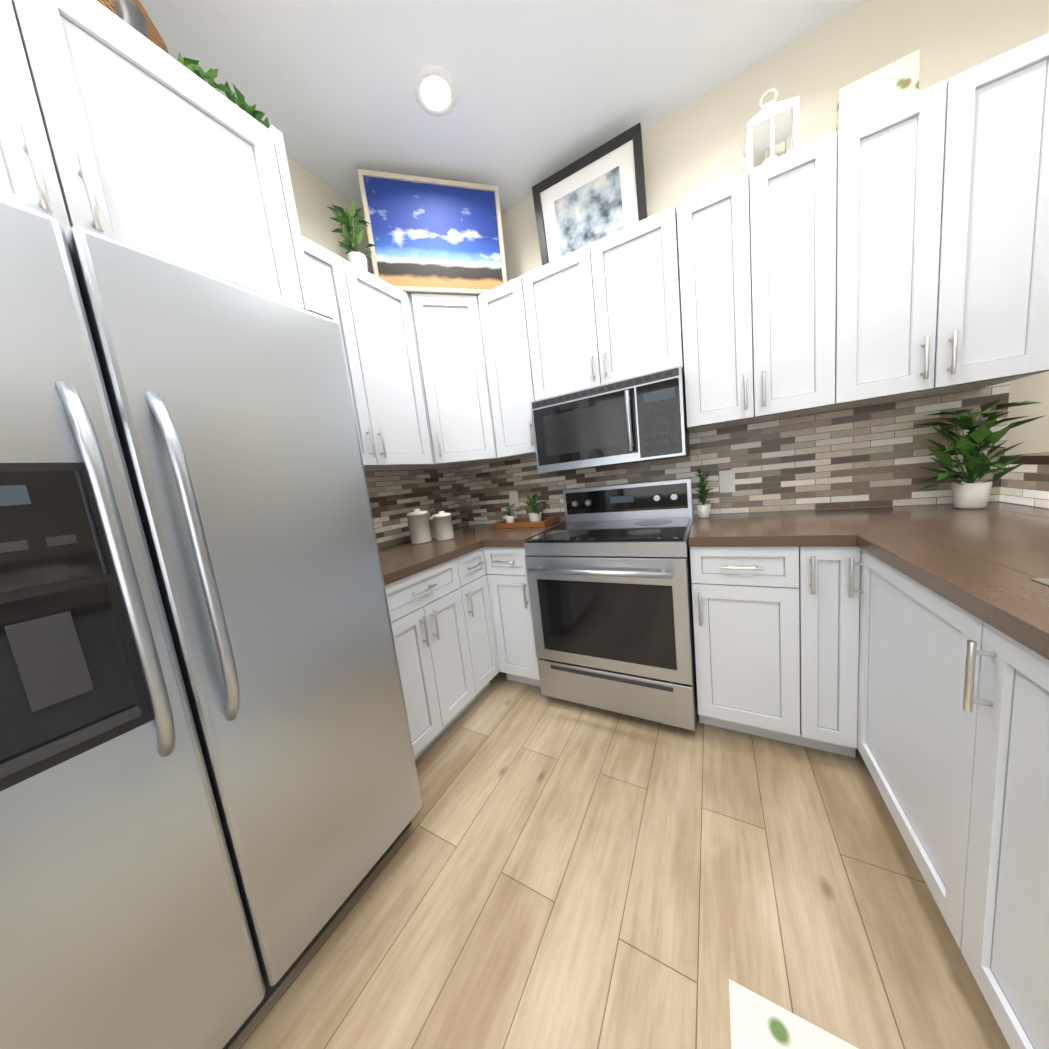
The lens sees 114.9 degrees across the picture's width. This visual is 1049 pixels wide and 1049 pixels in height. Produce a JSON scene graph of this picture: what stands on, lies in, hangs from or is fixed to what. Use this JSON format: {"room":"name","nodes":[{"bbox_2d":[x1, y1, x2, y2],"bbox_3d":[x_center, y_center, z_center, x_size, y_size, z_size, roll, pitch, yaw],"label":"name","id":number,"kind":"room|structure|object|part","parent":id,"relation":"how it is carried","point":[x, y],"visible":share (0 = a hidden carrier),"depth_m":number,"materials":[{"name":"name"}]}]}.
{"room":"kitchen","nodes":[
{"label":"kitchen","id":0,"kind":"room"},
{"bbox_2d":[286,155,460,547],"bbox_3d":[-2.185,0.025,-0.182,0.100,2.930,6.670,-2,9,29],"label":"wall","id":1,"kind":"structure","parent":0,"point":[314,196],"depth_m":1.79,"materials":[{"name":"beige paint"}]},
{"bbox_2d":[301,235,432,470],"bbox_3d":[-0.904,-0.754,1.667,0.352,0.945,0.770,-2,9,29],"label":"upper cabinet","id":2,"kind":"object","parent":1,"relation":"attached to","point":[369,313],"visible":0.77,"depth_m":1.68,"materials":[{"name":"white wood"}]},
{"bbox_2d":[326,200,375,271],"bbox_3d":[-0.866,-1.413,1.680,0.174,0.338,0.186,-2,9,29],"label":"potted plant","id":3,"kind":"object","parent":2,"relation":"on","point":[358,258],"visible":0.88,"depth_m":1.66,"materials":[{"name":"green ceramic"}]},
{"bbox_2d":[365,468,464,548],"bbox_3d":[-0.846,-0.116,2.096,0.008,0.486,1.350,-2,9,29],"label":"backsplash","id":4,"kind":"structure","parent":1,"relation":"attached to","point":[393,494],"depth_m":2.21,"materials":[{"name":"tile"}]},
{"bbox_2d":[139,0,865,213],"bbox_3d":[0.658,-1.590,-2.073,7.020,0.100,6.870,-2,9,29],"label":"ceiling","id":5,"kind":"structure","parent":0,"point":[546,89],"depth_m":1.40,"materials":[{"name":"white paint"}]},
{"bbox_2d":[413,65,457,116],"bbox_3d":[-0.387,-1.879,1.459,0.190,0.009,0.190,-2,9,29],"label":"recessed light","id":6,"kind":"object","parent":5,"relation":"in","point":[435,90],"visible":1,"depth_m":1.45,"materials":[{"name":"white plastic"}]},
{"bbox_2d":[228,672,1009,1048],"bbox_3d":[1.000,1.395,-1.681,7.020,0.100,6.870,-2,9,29],"label":"floor","id":7,"kind":"structure","parent":0,"point":[548,872],"depth_m":0.94,"materials":[{"name":"brown wood"}]},
{"bbox_2d":[0,0,314,311],"bbox_3d":[-1.115,0.041,0.918,0.662,2.370,0.985,-2,9,29],"label":"upper cabinet","id":8,"kind":"object","parent":7,"relation":"on","point":[113,125],"visible":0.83,"depth_m":0.78,"materials":[{"name":"white wood"}]},
{"bbox_2d":[114,0,149,39],"bbox_3d":[-0.967,-1.224,0.830,0.068,0.110,0.068,-2,9,29],"label":"figurine","id":9,"kind":"object","parent":8,"relation":"on","point":[129,13],"visible":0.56,"depth_m":0.81,"materials":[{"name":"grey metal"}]},
{"bbox_2d":[96,0,168,53],"bbox_3d":[-1.170,-1.311,0.903,0.336,0.308,0.336,-2,9,29],"label":"basket","id":10,"kind":"object","parent":8,"relation":"on","point":[154,36],"visible":0.12,"depth_m":0.90,"materials":[{"name":"wicker"}]},
{"bbox_2d":[177,52,269,128],"bbox_3d":[-0.875,-1.239,0.968,0.119,0.076,0.233,-2,9,29],"label":"ivy plant","id":11,"kind":"object","parent":8,"relation":"on","point":[209,75],"visible":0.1,"depth_m":0.95,"materials":[{"name":"green plant"}]},
{"bbox_2d":[0,197,421,1048],"bbox_3d":[-0.976,0.335,0.901,0.843,1.765,0.898,-2,9,29],"label":"fridge","id":12,"kind":"object","parent":7,"relation":"on","point":[270,991],"depth_m":0.67,"materials":[{"name":"grey metal"}]},
{"bbox_3d":[-0.813,-0.012,0.459,0.026,0.825,0.300,-2,9,29],"label":"fridge panel","id":13,"kind":"part","parent":12,"relation":"part of","materials":[{"name":"black plastic"}]},
{"bbox_3d":[-0.823,0.326,0.526,0.082,1.655,0.397,-2,9,29],"label":"fridge door","id":14,"kind":"part","parent":12,"relation":"part of","materials":[{"name":"silver metal"}]},
{"bbox_3d":[-0.692,0.095,0.643,0.078,0.704,0.126,-2,9,29],"label":"fridge handle","id":15,"kind":"part","parent":12,"relation":"part of","materials":[{"name":"silver metal"}]},
{"bbox_3d":[-0.608,0.250,0.914,0.082,1.655,0.491,-2,9,29],"label":"fridge door","id":16,"kind":"part","parent":12,"relation":"part of","materials":[{"name":"silver metal"}]},
{"bbox_2d":[385,556,485,760],"bbox_3d":[-0.675,0.647,1.710,0.608,0.872,0.591,-2,9,29],"label":"base cabinet","id":17,"kind":"object","parent":7,"relation":"on","point":[439,603],"depth_m":1.56,"materials":[{"name":"white wood"}]},
{"bbox_2d":[378,524,515,587],"bbox_3d":[-0.535,0.130,1.983,0.623,0.040,1.370,-2,9,29],"label":"countertop","id":18,"kind":"structure","parent":17,"relation":"on","point":[398,561],"depth_m":1.75,"materials":[{"name":"brown wood"}]},
{"bbox_2d":[492,517,556,528],"bbox_3d":[-0.002,-0.011,2.295,0.400,0.035,0.200,-2,9,29],"label":"tray","id":19,"kind":"object","parent":18,"relation":"on","point":[527,523],"visible":0.85,"depth_m":2.23,"materials":[{"name":"brown wood"}]},
{"bbox_2d":[502,503,517,522],"bbox_3d":[-0.096,-0.078,2.345,0.145,0.148,0.122,-2,9,29],"label":"potted plant","id":20,"kind":"object","parent":19,"relation":"on","point":[509,518],"visible":0.9,"depth_m":2.32,"materials":[{"name":"green plant"}]},
{"bbox_2d":[522,492,547,521],"bbox_3d":[0.073,-0.117,2.232,0.169,0.217,0.138,-2,9,29],"label":"potted plant","id":21,"kind":"object","parent":19,"relation":"on","point":[535,515],"visible":0.88,"depth_m":2.22,"materials":[{"name":"green plant"}]},
{"bbox_2d":[470,548,499,687],"bbox_3d":[-0.518,0.591,1.995,0.608,0.872,0.304,-2,9,29],"label":"base cabinet","id":22,"kind":"object","parent":7,"relation":"on","point":[478,574],"depth_m":1.91,"materials":[{"name":"white wood"}]},
{"bbox_2d":[483,521,565,686],"bbox_3d":[0.063,0.484,2.143,0.302,0.914,0.642,-2,9,29],"label":"base cabinet","id":23,"kind":"object","parent":7,"relation":"on","point":[504,556],"visible":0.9,"depth_m":1.90,"materials":[{"name":"white wood"}]},
{"bbox_2d":[524,478,696,730],"bbox_3d":[0.500,0.368,1.832,0.756,1.125,0.723,-2,9,29],"label":"range","id":24,"kind":"object","parent":7,"relation":"on","point":[650,519],"depth_m":1.59,"materials":[{"name":"grey metal"}]},
{"bbox_3d":[0.318,0.214,1.521,0.656,0.025,0.064,-2,9,29],"label":"kitchen range handle","id":25,"kind":"part","parent":24,"relation":"part of","materials":[{"name":"silver metal"}]},
{"bbox_3d":[0.417,0.811,1.653,0.750,0.207,0.058,-2,9,29],"label":"range drawer","id":26,"kind":"part","parent":24,"relation":"part of","materials":[{"name":"silver metal"}]},
{"bbox_2d":[689,546,776,739],"bbox_3d":[1.057,0.462,1.608,0.411,0.872,0.608,-2,9,29],"label":"base cabinet","id":27,"kind":"object","parent":7,"relation":"on","point":[734,589],"depth_m":1.37,"materials":[{"name":"white wood"}]},
{"bbox_2d":[688,502,1048,659],"bbox_3d":[0.885,0.237,0.609,1.108,0.221,2.419,-2,9,29],"label":"countertop","id":28,"kind":"structure","parent":27,"relation":"on","point":[989,564],"depth_m":0.96,"materials":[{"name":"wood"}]},
{"bbox_2d":[695,468,713,517],"bbox_3d":[0.959,-0.171,1.784,0.100,0.265,0.148,-2,9,29],"label":"herb plant","id":29,"kind":"object","parent":28,"relation":"on","point":[703,509],"visible":1,"depth_m":1.77,"materials":[{"name":"green plant"}]},
{"bbox_2d":[917,399,1045,508],"bbox_3d":[1.701,-0.257,1.279,0.259,0.398,0.294,-2,9,29],"label":"plant","id":30,"kind":"object","parent":28,"relation":"on","point":[970,492],"visible":1,"depth_m":1.28,"materials":[{"name":"green plant"}]},
{"bbox_2d":[729,979,857,1048],"bbox_3d":[0.448,1.138,0.327,0.390,0.008,0.850,-2,9,29],"label":"rug","id":31,"kind":"object","parent":7,"relation":"on","point":[757,1021],"visible":1,"depth_m":0.71,"materials":[{"name":"white fabric"}]},
{"bbox_2d":[777,546,840,753],"bbox_3d":[1.235,0.458,1.484,0.242,0.872,0.649,-2,9,29],"label":"base cabinet","id":32,"kind":"object","parent":7,"relation":"on","point":[808,577],"depth_m":1.25,"materials":[{"name":"white wood"}]},
{"bbox_2d":[837,546,1048,909],"bbox_3d":[1.298,0.535,0.841,0.631,0.872,0.547,-2,9,29],"label":"base cabinet","id":33,"kind":"object","parent":7,"relation":"on","point":[931,706],"depth_m":0.89,"materials":[{"name":"white wood"}]},
{"bbox_2d":[940,698,1048,1048],"bbox_3d":[1.069,0.731,0.367,0.580,0.660,0.686,-2,9,29],"label":"base cabinet","id":34,"kind":"object","parent":7,"relation":"on","point":[995,848],"depth_m":0.62,"materials":[{"name":"white wood"}]},
{"bbox_2d":[439,0,1048,455],"bbox_3d":[2.447,-0.667,1.041,7.020,2.930,0.100,-2,9,29],"label":"wall","id":35,"kind":"structure","parent":0,"point":[693,148],"depth_m":1.41,"materials":[{"name":"beige paint"}]},
{"bbox_2d":[402,294,520,469],"bbox_3d":[-0.469,-0.874,2.199,0.596,0.945,0.597,-2,9,29],"label":"upper cabinet","id":36,"kind":"object","parent":35,"relation":"attached to","point":[449,345],"visible":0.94,"depth_m":1.98,"materials":[{"name":"white wood"}]},
{"bbox_2d":[357,169,506,295],"bbox_3d":[-0.477,-1.591,1.862,0.735,0.550,0.039,-9,13,-15],"label":"painting","id":37,"kind":"object","parent":36,"relation":"on","point":[431,235],"depth_m":1.85,"materials":[{"name":"fabric"}]},
{"bbox_3d":[-0.477,-1.591,1.862,0.735,0.550,0.030,-9,12,-15],"label":"framed painting","id":38,"kind":"part","parent":37,"relation":"part of"},
{"bbox_2d":[478,276,535,457],"bbox_3d":[-0.023,-0.909,2.082,0.294,0.945,0.362,-2,9,29],"label":"upper cabinet","id":39,"kind":"object","parent":35,"relation":"attached to","point":[506,340],"visible":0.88,"depth_m":1.96,"materials":[{"name":"white wood"}]},
{"bbox_2d":[522,205,683,399],"bbox_3d":[0.425,-1.062,1.803,0.765,0.673,0.362,-2,9,29],"label":"upper cabinet","id":40,"kind":"object","parent":35,"relation":"attached to","point":[606,309],"visible":0.9,"depth_m":1.65,"materials":[{"name":"white wood"}]},
{"bbox_2d":[532,123,646,265],"bbox_3d":[0.346,-1.667,1.819,0.590,0.530,0.025,-2,15,29],"label":"picture frame","id":41,"kind":"object","parent":40,"relation":"on","point":[596,194],"visible":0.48,"depth_m":1.78,"materials":[{"name":"black"}]},
{"bbox_2d":[530,365,689,472],"bbox_3d":[0.465,-0.525,1.834,0.756,0.392,0.451,-2,9,29],"label":"microwave","id":42,"kind":"object","parent":40,"relation":"attached to","point":[639,418],"visible":1,"depth_m":1.65,"materials":[{"name":"grey metal"}]},
{"bbox_2d":[457,381,1009,524],"bbox_3d":[0.702,-0.274,2.020,2.790,0.506,0.008,-2,9,29],"label":"backsplash","id":43,"kind":"structure","parent":35,"relation":"attached to","point":[870,456],"depth_m":1.65,"materials":[{"name":"tile"}]},
{"bbox_2d":[509,491,518,507],"bbox_3d":[-0.077,-0.184,2.459,0.072,0.120,0.007,-2,9,29],"label":"outlet","id":44,"kind":"object","parent":43,"relation":"attached to","point":[513,495],"depth_m":2.45,"materials":[{"name":"white plastic"}]},
{"bbox_2d":[719,469,734,492],"bbox_3d":[1.090,-0.232,1.803,0.072,0.120,0.007,-2,9,29],"label":"outlet","id":45,"kind":"object","parent":43,"relation":"attached to","point":[726,481],"depth_m":1.80,"materials":[{"name":"white plastic"}]},
{"bbox_2d":[676,33,1048,432],"bbox_3d":[1.233,-0.961,1.375,1.050,0.945,0.362,-2,9,29],"label":"upper cabinet","id":46,"kind":"object","parent":35,"relation":"attached to","point":[898,251],"visible":1,"depth_m":1.19,"materials":[{"name":"white wood"}]},
{"bbox_2d":[743,89,799,173],"bbox_3d":[1.036,-1.618,1.418,0.173,0.382,0.173,-2,9,29],"label":"lantern","id":47,"kind":"object","parent":46,"relation":"on","point":[771,124],"visible":0.6,"depth_m":1.38,"materials":[{"name":"white plastic"}]},
{"bbox_2d":[836,49,919,131],"bbox_3d":[1.321,-1.556,1.263,0.215,0.235,0.045,-2,9,29],"label":"picture","id":48,"kind":"object","parent":46,"relation":"on","point":[882,88],"visible":0.52,"depth_m":1.24},
{"bbox_2d":[1000,452,1048,508],"bbox_3d":[1.302,0.487,0.321,1.090,1.100,2.601,-2,9,29],"label":"backsplash","id":49,"kind":"structure","parent":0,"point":[1026,483],"depth_m":1.24,"materials":[{"name":"beige tile"}]}
]}

